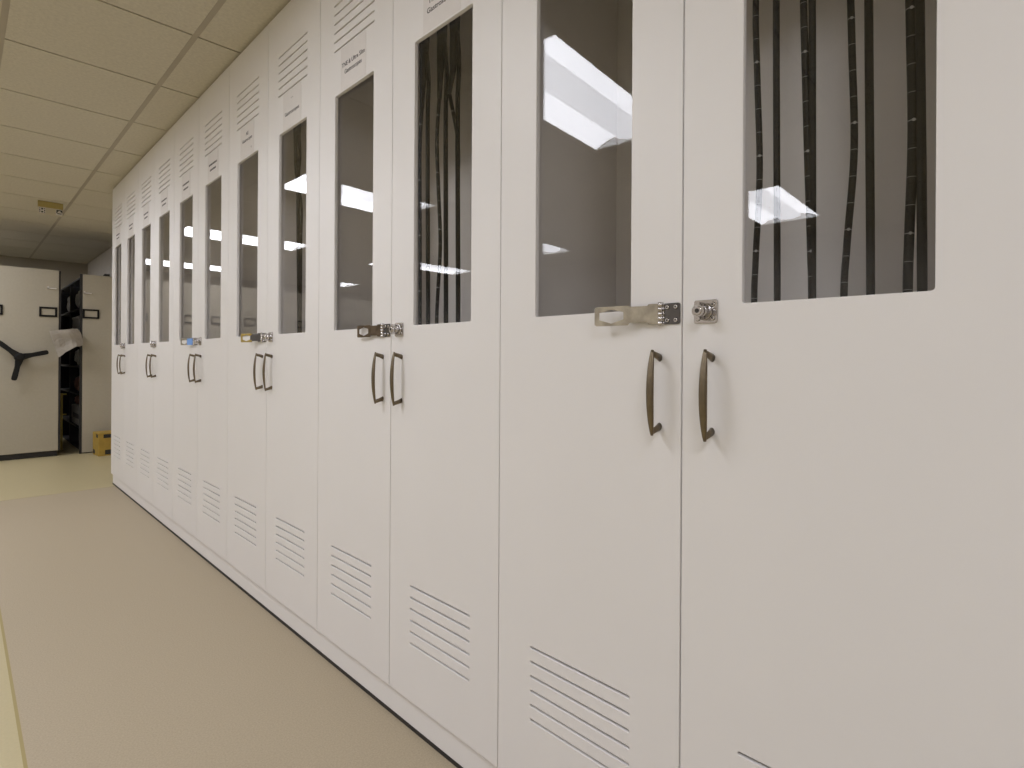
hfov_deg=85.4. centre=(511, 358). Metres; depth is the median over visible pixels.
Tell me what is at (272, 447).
storage cabinet
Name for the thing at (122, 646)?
floor
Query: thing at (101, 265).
wall
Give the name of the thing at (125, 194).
storage cabinet
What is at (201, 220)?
storage cabinet
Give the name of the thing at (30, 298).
shelving unit
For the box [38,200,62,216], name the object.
sign
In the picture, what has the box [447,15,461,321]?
endoscope
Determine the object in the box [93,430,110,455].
carton
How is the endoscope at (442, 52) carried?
hanging from the storage cabinet at (409, 412)
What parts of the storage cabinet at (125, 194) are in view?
door, door handle, door handle, door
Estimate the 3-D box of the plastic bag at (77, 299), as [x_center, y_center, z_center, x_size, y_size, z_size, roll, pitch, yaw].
[-5.104,-0.716,6.679,0.215,0.246,0.674,0,0,-45]
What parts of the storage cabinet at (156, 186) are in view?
door, door handle, door handle, door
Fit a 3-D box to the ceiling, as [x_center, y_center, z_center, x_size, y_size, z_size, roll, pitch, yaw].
[-3.949,-1.541,1.359,6.525,0.181,13.940,0,0,-45]
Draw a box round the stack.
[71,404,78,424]
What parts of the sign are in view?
sign panel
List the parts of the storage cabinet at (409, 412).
door, door handle, hasp plate, door handle, door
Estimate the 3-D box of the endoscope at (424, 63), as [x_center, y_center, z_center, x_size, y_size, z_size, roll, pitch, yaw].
[-0.321,-0.335,1.971,0.074,1.996,0.084,0,0,-45]
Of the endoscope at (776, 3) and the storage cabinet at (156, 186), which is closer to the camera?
the endoscope at (776, 3)
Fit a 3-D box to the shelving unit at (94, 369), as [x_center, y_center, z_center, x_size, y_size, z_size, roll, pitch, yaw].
[-5.603,0.038,7.285,0.450,2.022,2.754,0,0,-45]
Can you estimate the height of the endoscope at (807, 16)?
1.996 m
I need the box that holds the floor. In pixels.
[0,438,456,767]
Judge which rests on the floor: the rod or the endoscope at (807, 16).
the rod
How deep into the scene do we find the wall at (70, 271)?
8.31 m
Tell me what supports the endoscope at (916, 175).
hanging from the storage cabinet at (735, 532)
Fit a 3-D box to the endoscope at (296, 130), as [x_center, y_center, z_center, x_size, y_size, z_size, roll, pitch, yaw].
[-1.055,-0.439,2.717,0.091,1.796,0.080,0,0,-45]
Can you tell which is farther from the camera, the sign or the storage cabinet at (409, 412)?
the sign
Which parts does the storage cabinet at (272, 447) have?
door, door handle, hasp plate, door handle, door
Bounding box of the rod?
[60,393,66,449]
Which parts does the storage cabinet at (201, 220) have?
door, door handle, door handle, door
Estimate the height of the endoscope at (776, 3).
1.996 m
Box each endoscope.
[293,123,302,332]
[418,36,430,324]
[435,24,448,323]
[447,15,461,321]
[751,0,780,302]
[800,0,815,298]
[840,0,874,296]
[902,0,927,292]
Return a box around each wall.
[0,255,87,288]
[88,247,111,276]
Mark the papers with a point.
(66, 340)
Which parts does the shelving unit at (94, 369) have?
upright frame, shelf, shelf, panel, shelf, shelf, edge trim, label frame, panel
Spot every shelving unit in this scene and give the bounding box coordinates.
[0,265,60,460]
[60,274,111,453]
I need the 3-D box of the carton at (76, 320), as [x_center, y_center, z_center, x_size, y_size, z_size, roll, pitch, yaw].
[-5.032,-0.411,6.647,0.288,0.180,0.728,0,0,-45]
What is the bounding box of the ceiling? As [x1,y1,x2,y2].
[0,0,290,263]
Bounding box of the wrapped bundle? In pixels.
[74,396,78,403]
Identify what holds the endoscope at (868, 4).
hanging from the storage cabinet at (735, 532)
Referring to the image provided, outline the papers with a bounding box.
[49,328,82,356]
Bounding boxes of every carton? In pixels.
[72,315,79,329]
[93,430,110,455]
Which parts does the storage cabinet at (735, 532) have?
door, door handle, hasp plate, door handle, door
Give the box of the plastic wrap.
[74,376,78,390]
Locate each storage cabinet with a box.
[111,162,138,504]
[137,124,174,534]
[173,66,229,578]
[227,0,320,653]
[317,0,502,767]
[498,0,1023,767]
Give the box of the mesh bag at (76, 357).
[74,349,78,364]
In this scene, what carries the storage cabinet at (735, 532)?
on the floor
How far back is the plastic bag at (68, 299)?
7.11 m

